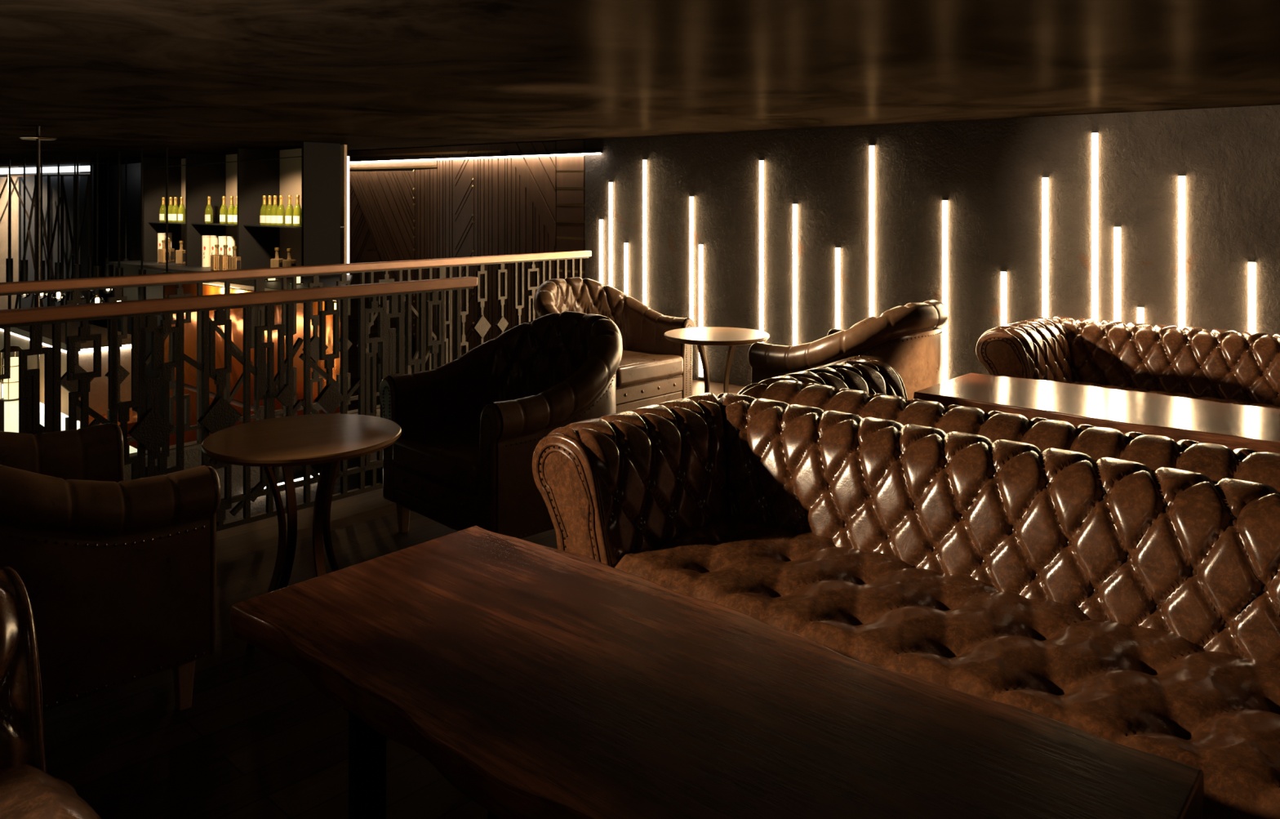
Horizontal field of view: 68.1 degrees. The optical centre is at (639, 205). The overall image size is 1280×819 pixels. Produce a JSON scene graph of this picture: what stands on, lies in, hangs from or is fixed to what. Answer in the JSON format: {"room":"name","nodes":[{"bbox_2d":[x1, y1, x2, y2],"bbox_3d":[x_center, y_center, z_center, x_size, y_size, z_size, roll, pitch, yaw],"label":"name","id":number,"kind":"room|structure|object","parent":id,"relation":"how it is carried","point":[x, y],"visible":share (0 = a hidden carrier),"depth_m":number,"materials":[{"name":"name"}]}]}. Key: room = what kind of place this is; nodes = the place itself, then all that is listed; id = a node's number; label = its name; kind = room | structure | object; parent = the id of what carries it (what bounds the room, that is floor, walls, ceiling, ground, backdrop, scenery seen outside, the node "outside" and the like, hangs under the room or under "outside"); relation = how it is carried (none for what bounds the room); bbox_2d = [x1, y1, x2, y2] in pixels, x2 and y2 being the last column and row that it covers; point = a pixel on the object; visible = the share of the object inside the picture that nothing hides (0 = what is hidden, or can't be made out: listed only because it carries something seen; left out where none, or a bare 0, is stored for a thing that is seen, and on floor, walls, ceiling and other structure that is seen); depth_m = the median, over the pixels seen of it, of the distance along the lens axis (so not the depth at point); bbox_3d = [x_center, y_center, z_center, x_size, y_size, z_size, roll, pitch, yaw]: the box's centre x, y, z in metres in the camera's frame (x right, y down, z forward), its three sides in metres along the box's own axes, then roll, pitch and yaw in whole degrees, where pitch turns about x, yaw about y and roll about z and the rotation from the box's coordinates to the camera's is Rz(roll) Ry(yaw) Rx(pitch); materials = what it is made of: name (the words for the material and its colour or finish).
{"room":"bar","nodes":[
{"label":"bar","id":0,"kind":"room"},
{"bbox_2d":[0,165,18,309],"bbox_3d":[-10.752,1.140,15.508,2.498,3.520,0.200,0,0,30],"label":"wall","id":1,"kind":"structure","parent":0,"point":[4,199],"depth_m":14.96,"materials":[{"name":"beige paint"}]},
{"bbox_2d":[18,164,93,324],"bbox_3d":[-8.939,1.140,14.467,1.684,3.520,0.200,0,0,30],"label":"window","id":2,"kind":"structure","parent":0,"point":[28,302],"depth_m":14.29,"materials":[{"name":"grey"}]},
{"bbox_2d":[40,165,89,173],"bbox_3d":[-8.480,-0.538,13.961,1.279,0.084,0.020,0,0,30],"label":"light","id":3,"kind":"object","parent":2,"relation":"attached to","point":[47,169],"depth_m":13.94,"materials":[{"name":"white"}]},
{"bbox_2d":[93,162,141,328],"bbox_3d":[-7.202,1.140,13.721,10.700,3.520,0.100,0,0,43],"label":"wall","id":4,"kind":"structure","parent":0,"point":[133,170],"depth_m":14.36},
{"bbox_2d":[42,379,746,818],"bbox_3d":[0.092,1.625,3.416,7.750,0.250,9.500,0,0,43],"label":"floor","id":5,"kind":"structure","parent":0,"point":[256,739],"depth_m":2.70,"materials":[{"name":"brown wood"}]},
{"bbox_2d":[0,566,101,818],"bbox_3d":[-0.734,1.118,0.782,2.796,0.764,1.048,0,0,43],"label":"sofa","id":6,"kind":"object","parent":5,"relation":"on","point":[27,791],"visible":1,"depth_m":1.81,"materials":[{"name":"brown leather"}]},
{"bbox_2d":[0,422,221,711],"bbox_3d":[-1.899,1.011,2.812,0.957,0.978,0.949,0,0,43],"label":"armchair","id":7,"kind":"object","parent":5,"relation":"on","point":[118,575],"visible":0.98,"depth_m":2.65,"materials":[{"name":"leather"}]},
{"bbox_2d":[0,275,477,531],"bbox_3d":[-2.110,0.928,4.003,0.068,1.057,3.578,0,0,41],"label":"iron railing","id":8,"kind":"object","parent":5,"relation":"on","point":[151,428],"visible":0.59,"depth_m":4.28,"materials":[{"name":"black metal"}]},
{"bbox_2d":[124,404,380,522],"bbox_3d":[-2.410,2.170,6.075,0.160,1.460,6.160,0,0,39],"label":"trim","id":9,"kind":"structure","parent":5,"relation":"attached to","point":[192,454],"depth_m":5.87,"materials":[{"name":"concrete"}]},
{"bbox_2d":[250,471,319,489],"bbox_3d":[-2.262,1.786,6.114,0.022,0.044,0.582,0,0,39],"label":"light","id":10,"kind":"object","parent":9,"relation":"attached to","point":[299,477],"visible":0.02,"depth_m":6.14,"materials":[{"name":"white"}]},
{"bbox_2d":[263,473,319,488],"bbox_3d":[-2.261,1.790,6.113,0.020,0.036,0.562,0,0,39],"label":"diffuser","id":11,"kind":"object","parent":10,"relation":"attached to","point":[300,477],"depth_m":6.14,"materials":[{"name":"white plastic"}]},
{"bbox_2d":[0,250,591,456],"bbox_3d":[-2.270,0.928,6.217,0.070,1.057,5.796,0,0,39],"label":"iron railing","id":12,"kind":"object","parent":9,"relation":"on","point":[481,326],"visible":0.46,"depth_m":6.19,"materials":[{"name":"black metal"}]},
{"bbox_2d":[201,413,401,650],"bbox_3d":[-1.190,1.155,3.360,0.666,0.690,0.666,0,0,-30],"label":"round table","id":13,"kind":"object","parent":5,"relation":"on","point":[286,442],"visible":0.9,"depth_m":3.29,"materials":[{"name":"brown wood"}]},
{"bbox_2d":[379,311,622,538],"bbox_3d":[-0.555,1.011,4.348,0.949,0.978,0.957,0,0,-44],"label":"armchair","id":14,"kind":"object","parent":5,"relation":"on","point":[472,424],"visible":0.94,"depth_m":4.18,"materials":[{"name":"leather"}]},
{"bbox_2d":[392,419,479,493],"bbox_3d":[-0.608,1.097,4.297,0.803,0.135,0.656,0,0,-44],"label":"seat cushion","id":15,"kind":"object","parent":14,"relation":"on","point":[444,454],"depth_m":4.08,"materials":[{"name":"leather"}]},
{"bbox_2d":[533,276,695,413],"bbox_3d":[-0.261,1.011,6.592,0.949,0.978,0.957,0,0,43],"label":"armchair","id":16,"kind":"object","parent":5,"relation":"on","point":[653,369],"visible":0.59,"depth_m":6.61,"materials":[{"name":"leather"}]},
{"bbox_2d":[616,347,683,386],"bbox_3d":[-0.208,1.097,6.542,0.803,0.135,0.656,0,0,43],"label":"seat cushion","id":17,"kind":"object","parent":16,"relation":"on","point":[638,366],"depth_m":6.34,"materials":[{"name":"leather"}]},
{"bbox_2d":[229,525,1204,818],"bbox_3d":[-0.019,1.200,1.818,1.790,0.600,0.779,0,0,41],"label":"table","id":18,"kind":"object","parent":5,"relation":"on","point":[539,681],"visible":1,"depth_m":1.72,"materials":[{"name":"brown wood"}]},
{"bbox_2d":[663,326,769,393],"bbox_3d":[0.485,1.155,5.999,0.666,0.690,0.666,0,0,-20],"label":"round table","id":19,"kind":"object","parent":5,"relation":"on","point":[731,337],"visible":0.82,"depth_m":5.92,"materials":[{"name":"brown wood"}]},
{"bbox_2d":[747,299,948,399],"bbox_3d":[1.266,1.011,5.429,0.949,0.978,0.957,0,0,43],"label":"armchair","id":20,"kind":"object","parent":5,"relation":"on","point":[908,338],"visible":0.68,"depth_m":5.04,"materials":[{"name":"leather"}]},
{"bbox_2d":[532,392,1279,818],"bbox_3d":[0.961,1.118,2.624,2.796,0.764,1.048,0,0,43],"label":"sofa","id":21,"kind":"object","parent":5,"relation":"on","point":[1127,603],"visible":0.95,"depth_m":2.67,"materials":[{"name":"brown leather"}]},
{"bbox_2d":[737,358,1279,493],"bbox_3d":[1.723,1.118,3.434,2.796,0.764,1.048,0,0,43],"label":"sofa","id":22,"kind":"object","parent":5,"relation":"on","point":[864,388],"visible":0.3,"depth_m":3.30,"materials":[{"name":"brown leather"}]},
{"bbox_2d":[913,373,1279,453],"bbox_3d":[2.229,1.200,4.255,1.790,0.600,0.779,0,0,41],"label":"table","id":23,"kind":"object","parent":5,"relation":"on","point":[1233,426],"visible":0.66,"depth_m":4.22,"materials":[{"name":"brown wood"}]},
{"bbox_2d":[975,316,1279,408],"bbox_3d":[3.384,1.118,5.198,2.796,0.764,1.048,0,0,43],"label":"sofa","id":24,"kind":"object","parent":5,"relation":"on","point":[1231,366],"visible":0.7,"depth_m":5.67,"materials":[{"name":"brown leather"}]},
{"bbox_2d":[0,0,1279,166],"bbox_3d":[-4.880,-0.720,8.237,21.600,0.200,9.700,0,0,43],"label":"ceiling","id":25,"kind":"structure","parent":0,"point":[105,77],"depth_m":4.22,"materials":[{"name":"black wood"}]},
{"bbox_2d":[5,159,13,295],"bbox_3d":[-8.400,0.289,12.613,0.144,1.816,0.143,0,0,43],"label":"pendant lamp","id":26,"kind":"object","parent":25,"relation":"hanging from","point":[9,261],"visible":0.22,"depth_m":12.60,"materials":[{"name":"black metal"}]},
{"bbox_2d":[5,257,13,282],"bbox_3d":[-8.400,0.870,12.613,0.080,0.340,0.080,0,0,43],"label":"socket","id":27,"kind":"object","parent":26,"relation":"attached to","point":[9,261],"depth_m":12.58,"materials":[{"name":"black metal"}]},
{"bbox_2d":[18,157,31,297],"bbox_3d":[-7.974,0.289,12.262,0.144,1.816,0.143,0,0,43],"label":"pendant lamp","id":28,"kind":"object","parent":25,"relation":"hanging from","point":[24,262],"visible":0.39,"depth_m":12.25,"materials":[{"name":"black metal"}]},
{"bbox_2d":[21,259,27,281],"bbox_3d":[-7.974,0.870,12.262,0.080,0.340,0.080,0,0,43],"label":"socket","id":29,"kind":"object","parent":28,"relation":"attached to","point":[24,262],"depth_m":12.23,"materials":[{"name":"black metal"}]},
{"bbox_2d":[18,125,57,368],"bbox_3d":[-4.677,0.440,7.357,0.250,2.120,0.250,0,0,43],"label":"pole","id":30,"kind":"object","parent":25,"relation":"hanging from","point":[37,138],"visible":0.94,"depth_m":7.35,"materials":[{"name":"black metal"}]},
{"bbox_2d":[35,157,48,298],"bbox_3d":[-7.668,0.289,12.127,0.144,1.816,0.143,0,0,43],"label":"pendant lamp","id":31,"kind":"object","parent":25,"relation":"hanging from","point":[42,295],"visible":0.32,"depth_m":12.12,"materials":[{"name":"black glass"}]},
{"bbox_2d":[51,155,65,302],"bbox_3d":[-7.212,0.289,11.740,0.144,1.816,0.143,0,0,43],"label":"pendant lamp","id":32,"kind":"object","parent":25,"relation":"hanging from","point":[56,296],"visible":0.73,"depth_m":11.73,"materials":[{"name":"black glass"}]},
{"bbox_2d":[54,262,62,279],"bbox_3d":[-7.213,0.870,11.740,0.080,0.340,0.080,0,0,43],"label":"socket","id":33,"kind":"object","parent":32,"relation":"attached to","point":[58,265],"depth_m":11.71,"materials":[{"name":"black metal"}]},
{"bbox_2d":[71,162,76,278],"bbox_3d":[-8.034,0.289,13.459,0.144,1.816,0.144,0,0,43],"label":"pendant lamp","id":34,"kind":"object","parent":25,"relation":"hanging from","point":[73,256],"visible":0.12,"depth_m":13.45,"materials":[{"name":"black metal"}]},
{"bbox_2d":[73,154,84,304],"bbox_3d":[-6.759,0.289,11.377,0.144,1.816,0.143,0,0,43],"label":"pendant lamp","id":35,"kind":"object","parent":25,"relation":"hanging from","point":[77,267],"visible":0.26,"depth_m":11.37,"materials":[{"name":"black metal"}]},
{"bbox_2d":[73,263,81,292],"bbox_3d":[-6.759,0.870,11.377,0.080,0.340,0.080,0,0,43],"label":"socket","id":36,"kind":"object","parent":35,"relation":"attached to","point":[77,267],"depth_m":11.35,"materials":[{"name":"black metal"}]},
{"bbox_2d":[86,160,93,292],"bbox_3d":[-7.621,0.289,13.138,0.144,1.816,0.144,0,0,43],"label":"pendant lamp","id":37,"kind":"object","parent":25,"relation":"hanging from","point":[90,259],"visible":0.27,"depth_m":13.13,"materials":[{"name":"black metal"}]},
{"bbox_2d":[87,256,93,277],"bbox_3d":[-7.621,0.870,13.138,0.080,0.340,0.080,0,0,43],"label":"socket","id":38,"kind":"object","parent":37,"relation":"attached to","point":[90,259],"depth_m":13.10,"materials":[{"name":"black metal"}]},
{"bbox_2d":[90,152,104,303],"bbox_3d":[-6.327,0.289,11.036,0.144,1.816,0.143,0,0,43],"label":"pendant lamp","id":39,"kind":"object","parent":25,"relation":"hanging from","point":[96,268],"visible":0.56,"depth_m":11.02,"materials":[{"name":"black metal"}]},
{"bbox_2d":[93,265,101,295],"bbox_3d":[-6.327,0.870,11.036,0.080,0.340,0.080,0,0,43],"label":"socket","id":40,"kind":"object","parent":39,"relation":"attached to","point":[96,268],"depth_m":11.01,"materials":[{"name":"black metal"}]},
{"bbox_2d":[102,160,113,293],"bbox_3d":[-7.213,0.289,12.833,0.144,1.816,0.143,0,0,43],"label":"pendant lamp","id":41,"kind":"object","parent":25,"relation":"hanging from","point":[107,267],"visible":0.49,"depth_m":12.82,"materials":[{"name":"black metal"}]},
{"bbox_2d":[104,257,111,276],"bbox_3d":[-7.213,0.870,12.833,0.080,0.340,0.080,0,0,43],"label":"socket","id":42,"kind":"object","parent":41,"relation":"attached to","point":[107,267],"depth_m":12.80,"materials":[{"name":"black metal"}]},
{"bbox_2d":[137,149,146,299],"bbox_3d":[-5.478,0.289,10.411,0.144,1.816,0.143,0,0,43],"label":"pendant lamp","id":43,"kind":"object","parent":25,"relation":"hanging from","point":[141,290],"visible":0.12,"depth_m":10.40,"materials":[{"name":"black metal"}]},
{"bbox_2d":[137,269,146,299],"bbox_3d":[-5.478,0.870,10.411,0.080,0.340,0.080,0,0,43],"label":"socket","id":44,"kind":"object","parent":43,"relation":"attached to","point":[141,290],"depth_m":10.38,"materials":[{"name":"black metal"}]},
{"bbox_2d":[160,146,171,317],"bbox_3d":[-5.013,0.289,10.033,0.144,1.816,0.143,0,0,43],"label":"pendant lamp","id":45,"kind":"object","parent":25,"relation":"hanging from","point":[166,148],"visible":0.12,"depth_m":10.02,"materials":[{"name":"metal"}]},
{"bbox_2d":[162,271,171,297],"bbox_3d":[-5.014,0.870,10.033,0.080,0.340,0.080,0,0,43],"label":"socket","id":46,"kind":"object","parent":45,"relation":"attached to","point":[162,272],"depth_m":10.00,"materials":[{"name":"black metal"}]},
{"bbox_3d":[-5.896,0.289,10.715,0.144,1.816,0.143,0,0,43],"label":"pendant lamp","id":47,"kind":"object","parent":25,"relation":"hanging from","visible":0},
{"bbox_2d":[115,266,123,296],"bbox_3d":[-5.896,0.870,10.715,0.080,0.340,0.080,0,0,43],"label":"socket","id":48,"kind":"object","parent":47,"relation":"attached to","point":[118,271],"depth_m":10.69,"materials":[{"name":"black metal"}]},
{"bbox_2d":[346,104,1279,410],"bbox_3d":[0.923,1.083,8.033,13.270,3.633,0.300,0,0,34],"label":"wall","id":49,"kind":"structure","parent":0,"point":[989,173],"depth_m":7.30,"materials":[{"name":"paint"}]},
{"bbox_2d":[349,151,602,163],"bbox_3d":[-1.874,-0.489,9.733,3.677,0.036,0.064,0,0,34],"label":"linear light","id":50,"kind":"object","parent":49,"relation":"attached to","point":[596,152],"visible":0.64,"depth_m":9.50,"materials":[{"name":"white plastic"}]},
{"bbox_2d":[599,218,603,284],"bbox_3d":[-0.354,0.796,8.712,0.040,1.348,0.015,0,0,34],"label":"wall lamp","id":51,"kind":"object","parent":49,"relation":"attached to","point":[601,220],"visible":0.44,"depth_m":8.70,"materials":[{"name":"white plastic"}]},
{"bbox_2d":[608,182,613,287],"bbox_3d":[-0.265,0.626,8.650,0.040,1.689,0.015,0,0,34],"label":"wall lamp","id":52,"kind":"object","parent":49,"relation":"attached to","point":[611,184],"visible":0.6,"depth_m":8.64,"materials":[{"name":"white plastic"}]},
{"bbox_2d":[624,242,628,295],"bbox_3d":[-0.122,0.901,8.554,0.040,1.138,0.015,0,0,34],"label":"wall lamp","id":53,"kind":"object","parent":49,"relation":"attached to","point":[626,244],"visible":0.44,"depth_m":8.54,"materials":[{"name":"white plastic"}]},
{"bbox_2d":[643,159,647,306],"bbox_3d":[0.045,0.529,8.440,0.040,1.882,0.015,0,0,34],"label":"wall lamp","id":54,"kind":"object","parent":49,"relation":"attached to","point":[645,161],"visible":0.57,"depth_m":8.43,"materials":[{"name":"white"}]},
{"bbox_2d":[689,195,693,345],"bbox_3d":[0.448,0.559,8.166,0.040,1.283,0.015,0,0,34],"label":"wall lamp","id":55,"kind":"object","parent":49,"relation":"attached to","point":[691,197],"visible":0.66,"depth_m":8.16,"materials":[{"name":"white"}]},
{"bbox_2d":[698,244,703,377],"bbox_3d":[0.524,0.899,8.114,0.040,1.142,0.015,0,0,34],"label":"wall lamp","id":56,"kind":"object","parent":49,"relation":"attached to","point":[700,246],"visible":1,"depth_m":8.11,"materials":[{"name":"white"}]},
{"bbox_2d":[759,160,764,342],"bbox_3d":[1.002,0.547,7.789,0.040,1.846,0.015,0,0,34],"label":"wall lamp","id":57,"kind":"object","parent":49,"relation":"attached to","point":[761,162],"visible":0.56,"depth_m":7.78,"materials":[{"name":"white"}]},
{"bbox_2d":[792,203,797,346],"bbox_3d":[1.250,0.726,7.620,0.040,1.487,0.015,0,0,34],"label":"wall lamp","id":58,"kind":"object","parent":49,"relation":"attached to","point":[794,205],"visible":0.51,"depth_m":7.62,"materials":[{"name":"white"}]},
{"bbox_2d":[835,247,840,328],"bbox_3d":[1.552,0.897,7.415,0.040,1.145,0.015,0,0,34],"label":"wall lamp","id":59,"kind":"object","parent":49,"relation":"attached to","point":[837,250],"visible":0.55,"depth_m":7.41,"materials":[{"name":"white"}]},
{"bbox_2d":[869,145,875,316],"bbox_3d":[1.780,0.502,7.260,0.040,1.935,0.015,0,0,34],"label":"wall lamp","id":60,"kind":"object","parent":49,"relation":"attached to","point":[872,148],"visible":0.58,"depth_m":7.25,"materials":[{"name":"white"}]},
{"bbox_2d":[942,200,947,382],"bbox_3d":[2.240,0.714,6.947,0.040,1.513,0.015,0,0,34],"label":"wall lamp","id":61,"kind":"object","parent":49,"relation":"attached to","point":[944,202],"visible":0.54,"depth_m":6.94,"materials":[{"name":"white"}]},
{"bbox_2d":[1000,271,1006,325],"bbox_3d":[2.581,0.967,6.715,0.040,1.006,0.015,0,0,34],"label":"wall lamp","id":62,"kind":"object","parent":49,"relation":"attached to","point":[1003,273],"visible":0.45,"depth_m":6.71,"materials":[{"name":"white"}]},
{"bbox_2d":[1042,177,1048,316],"bbox_3d":[2.810,0.635,6.559,0.040,1.669,0.015,0,0,34],"label":"wall lamp","id":63,"kind":"object","parent":49,"relation":"attached to","point":[1045,180],"visible":0.57,"depth_m":6.55,"materials":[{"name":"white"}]},
{"bbox_2d":[1091,132,1097,320],"bbox_3d":[3.068,0.488,6.384,0.040,1.965,0.015,0,0,34],"label":"wall lamp","id":64,"kind":"object","parent":49,"relation":"attached to","point":[1094,135],"visible":0.53,"depth_m":6.38,"materials":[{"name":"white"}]},
{"bbox_2d":[1114,226,1120,321],"bbox_3d":[3.182,0.804,6.307,0.040,1.332,0.015,0,0,34],"label":"wall lamp","id":65,"kind":"object","parent":49,"relation":"attached to","point":[1117,228],"visible":0.45,"depth_m":6.30,"materials":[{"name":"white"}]},
{"bbox_2d":[1177,175,1185,329],"bbox_3d":[3.490,0.637,6.097,0.040,1.665,0.015,0,0,34],"label":"wall lamp","id":66,"kind":"object","parent":49,"relation":"attached to","point":[1181,179],"visible":0.56,"depth_m":6.09,"materials":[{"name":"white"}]},
{"bbox_2d":[1248,261,1255,332],"bbox_3d":[3.804,0.908,5.883,0.040,1.123,0.015,0,0,34],"label":"wall lamp","id":67,"kind":"object","parent":49,"relation":"attached to","point":[1251,264],"visible":0.45,"depth_m":5.88,"materials":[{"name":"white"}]},
{"bbox_3d":[-7.082,2.950,10.311,15.550,0.100,9.700,0,0,43],"label":"floor","id":68,"kind":"structure","parent":0,"visible":0},
{"bbox_2d":[0,173,93,324],"bbox_3d":[-9.360,1.200,14.432,3.446,3.401,0.043,0,0,30],"label":"screen","id":69,"kind":"object","parent":68,"relation":"on","point":[49,245],"visible":0.45,"depth_m":14.10,"materials":[{"name":"black metal"}]},
{"bbox_2d":[0,167,35,173],"bbox_3d":[-9.586,-0.540,14.597,1.002,0.086,0.020,0,0,30],"label":"light","id":70,"kind":"object","parent":69,"relation":"attached to","point":[28,170],"depth_m":14.59,"materials":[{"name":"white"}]},
{"bbox_2d":[0,382,137,453],"bbox_3d":[-6.181,2.245,7.986,7.050,1.310,1.350,0,0,43],"label":"bar","id":71,"kind":"object","parent":68,"relation":"on","point":[11,407],"visible":0.02,"depth_m":7.10,"materials":[{"name":"beige"}]},
{"bbox_2d":[0,345,22,401],"bbox_3d":[-5.157,1.369,7.770,0.164,0.441,0.164,0,0,43],"label":"lantern","id":72,"kind":"object","parent":71,"relation":"on","point":[11,386],"visible":0.64,"depth_m":7.73,"materials":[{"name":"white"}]},
{"bbox_2d":[0,321,146,450],"bbox_3d":[-5.585,2.050,9.203,3.200,1.700,0.600,0,0,43],"label":"station","id":73,"kind":"object","parent":68,"relation":"on","point":[20,335],"visible":0.23,"depth_m":8.60,"materials":[{"name":"orange metal"}]},
{"bbox_2d":[0,321,131,350],"bbox_3d":[-5.767,1.230,9.374,2.700,0.060,0.600,0,0,43],"label":"countertop","id":74,"kind":"structure","parent":73,"relation":"on","point":[24,331],"depth_m":8.95,"materials":[{"name":"concrete"}]},
{"bbox_2d":[106,259,352,447],"bbox_3d":[-4.157,1.800,9.881,6.398,2.200,1.285,0,0,43],"label":"bar","id":75,"kind":"object","parent":68,"relation":"on","point":[130,267],"visible":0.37,"depth_m":8.92,"materials":[{"name":"orange metal"}]},
{"bbox_2d":[158,240,169,262],"bbox_3d":[-5.844,0.559,11.618,0.098,0.280,0.096,0,0,15],"label":"bottle","id":76,"kind":"object","parent":75,"relation":"on","point":[162,252],"visible":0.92,"depth_m":11.58,"materials":[{"name":"orange glass"}]},
{"bbox_2d":[175,240,185,264],"bbox_3d":[-5.509,0.559,11.371,0.098,0.280,0.096,0,0,15],"label":"bottle","id":77,"kind":"object","parent":75,"relation":"on","point":[180,254],"visible":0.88,"depth_m":11.33,"materials":[{"name":"orange glass"}]},
{"bbox_2d":[201,235,209,266],"bbox_3d":[-4.982,0.520,10.874,0.091,0.358,0.091,0,0,43],"label":"tube","id":78,"kind":"object","parent":75,"relation":"on","point":[206,238],"visible":1,"depth_m":10.84,"materials":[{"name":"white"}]},
{"bbox_2d":[209,235,218,266],"bbox_3d":[-4.887,0.520,10.867,0.091,0.358,0.091,0,0,43],"label":"tube","id":79,"kind":"object","parent":75,"relation":"on","point":[214,239],"visible":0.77,"depth_m":10.83,"materials":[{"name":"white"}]},
{"bbox_2d":[210,244,221,270],"bbox_3d":[-4.579,0.559,10.248,0.098,0.280,0.096,0,0,15],"label":"bottle","id":80,"kind":"object","parent":75,"relation":"on","point":[214,258],"visible":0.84,"depth_m":10.20,"materials":[{"name":"orange glass"}]},
{"bbox_2d":[218,235,226,254],"bbox_3d":[-4.679,0.520,10.616,0.091,0.358,0.091,0,0,43],"label":"tube","id":81,"kind":"object","parent":75,"relation":"on","point":[222,239],"visible":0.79,"depth_m":10.57,"materials":[{"name":"white"}]},
{"bbox_2d":[218,244,231,270],"bbox_3d":[-4.443,0.559,10.147,0.098,0.280,0.096,0,0,15],"label":"bottle","id":82,"kind":"object","parent":75,"relation":"on","point":[223,259],"visible":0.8,"depth_m":10.10,"materials":[{"name":"orange glass"}]},
{"bbox_2d":[106,259,352,301],"bbox_3d":[-4.157,0.718,9.881,6.398,0.035,1.285,0,0,43],"label":"countertop","id":83,"kind":"structure","parent":75,"relation":"on","point":[173,267],"depth_m":9.17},
{"bbox_2d":[226,235,235,256],"bbox_3d":[-4.578,0.520,10.603,0.091,0.358,0.091,0,0,43],"label":"tube","id":84,"kind":"object","parent":75,"relation":"on","point":[231,240],"visible":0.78,"depth_m":10.56,"materials":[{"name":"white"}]},
{"bbox_2d":[227,245,240,270],"bbox_3d":[-4.221,0.559,9.856,0.098,0.280,0.096,0,0,15],"label":"bottle","id":85,"kind":"object","parent":75,"relation":"on","point":[234,261],"visible":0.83,"depth_m":9.82,"materials":[{"name":"orange glass"}]},
{"bbox_2d":[142,142,346,278],"bbox_3d":[-4.590,0.042,10.697,4.190,1.313,0.480,0,0,43],"label":"shelving","id":86,"kind":"object","parent":75,"relation":"on","point":[316,172],"visible":0.7,"depth_m":10.23,"materials":[{"name":"black wood"}]},
{"bbox_2d":[159,196,165,222],"bbox_3d":[-5.963,0.048,11.838,0.086,0.313,0.087,0,0,43],"label":"champagne bottle","id":87,"kind":"object","parent":86,"relation":"on","point":[162,209],"visible":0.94,"depth_m":11.81,"materials":[{"name":"green glass"}]},
{"bbox_2d":[171,196,178,222],"bbox_3d":[-5.678,0.048,11.571,0.086,0.313,0.087,0,0,43],"label":"champagne bottle","id":88,"kind":"object","parent":86,"relation":"on","point":[175,209],"visible":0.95,"depth_m":11.54,"materials":[{"name":"green glass"}]},
{"bbox_2d":[177,196,185,222],"bbox_3d":[-5.535,0.048,11.436,0.086,0.313,0.087,0,0,43],"label":"champagne bottle","id":89,"kind":"object","parent":86,"relation":"on","point":[181,211],"visible":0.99,"depth_m":11.41,"materials":[{"name":"green glass"}]},
{"bbox_2d":[204,195,213,223],"bbox_3d":[-4.961,0.048,10.895,0.086,0.313,0.087,0,0,43],"label":"champagne bottle","id":90,"kind":"object","parent":86,"relation":"on","point":[208,211],"visible":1,"depth_m":10.87,"materials":[{"name":"green glass"}]},
{"bbox_2d":[219,195,227,223],"bbox_3d":[-4.669,0.048,10.620,0.086,0.313,0.087,0,0,43],"label":"champagne bottle","id":91,"kind":"object","parent":86,"relation":"on","point":[224,211],"visible":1,"depth_m":10.59,"materials":[{"name":"green glass"}]},
{"bbox_2d":[227,195,235,224],"bbox_3d":[-4.518,0.048,10.478,0.086,0.313,0.087,0,0,43],"label":"champagne bottle","id":92,"kind":"object","parent":86,"relation":"on","point":[230,211],"visible":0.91,"depth_m":10.45,"materials":[{"name":"green glass"}]},
{"bbox_2d":[259,195,266,225],"bbox_3d":[-3.945,0.048,9.938,0.086,0.313,0.087,0,0,43],"label":"champagne bottle","id":93,"kind":"object","parent":86,"relation":"on","point":[262,214],"visible":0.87,"depth_m":9.90,"materials":[{"name":"green glass"}]},
{"bbox_2d":[265,195,272,225],"bbox_3d":[-3.856,0.048,9.854,0.086,0.313,0.087,0,0,43],"label":"champagne bottle","id":94,"kind":"object","parent":86,"relation":"on","point":[268,211],"visible":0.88,"depth_m":9.82,"materials":[{"name":"green glass"}]},
{"bbox_2d":[270,195,277,225],"bbox_3d":[-3.769,0.048,9.773,0.086,0.313,0.087,0,0,43],"label":"champagne bottle","id":95,"kind":"object","parent":86,"relation":"on","point":[273,210],"visible":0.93,"depth_m":9.74,"materials":[{"name":"green glass"}]},
{"bbox_2d":[276,195,285,226],"bbox_3d":[-3.671,0.048,9.680,0.086,0.313,0.087,0,0,43],"label":"champagne bottle","id":96,"kind":"object","parent":86,"relation":"on","point":[281,213],"visible":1,"depth_m":9.65,"materials":[{"name":"green glass"}]},
{"bbox_2d":[284,195,293,226],"bbox_3d":[-3.533,0.048,9.550,0.086,0.313,0.087,0,0,43],"label":"champagne bottle","id":97,"kind":"object","parent":86,"relation":"on","point":[289,211],"visible":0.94,"depth_m":9.52,"materials":[{"name":"green glass"}]},
{"bbox_2d":[293,195,301,226],"bbox_3d":[-3.411,0.048,9.435,0.086,0.313,0.087,0,0,43],"label":"champagne bottle","id":98,"kind":"object","parent":86,"relation":"on","point":[297,210],"visible":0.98,"depth_m":9.40,"materials":[{"name":"green glass"}]},
{"bbox_2d":[346,155,349,274],"bbox_3d":[-2.991,0.097,9.591,0.065,1.200,0.077,0,0,43],"label":"light","id":99,"kind":"object","parent":86,"relation":"attached to","point":[348,157],"visible":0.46,"depth_m":9.58,"materials":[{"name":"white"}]},
{"bbox_2d":[270,247,283,267],"bbox_3d":[-3.643,0.559,9.504,0.098,0.280,0.096,0,0,15],"label":"bottle","id":100,"kind":"object","parent":75,"relation":"on","point":[277,261],"visible":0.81,"depth_m":9.47,"materials":[{"name":"orange glass"}]},
{"bbox_2d":[282,248,296,266],"bbox_3d":[-3.455,0.559,9.326,0.098,0.280,0.096,0,0,15],"label":"bottle","id":101,"kind":"object","parent":75,"relation":"on","point":[289,262],"visible":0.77,"depth_m":9.30,"materials":[{"name":"orange glass"}]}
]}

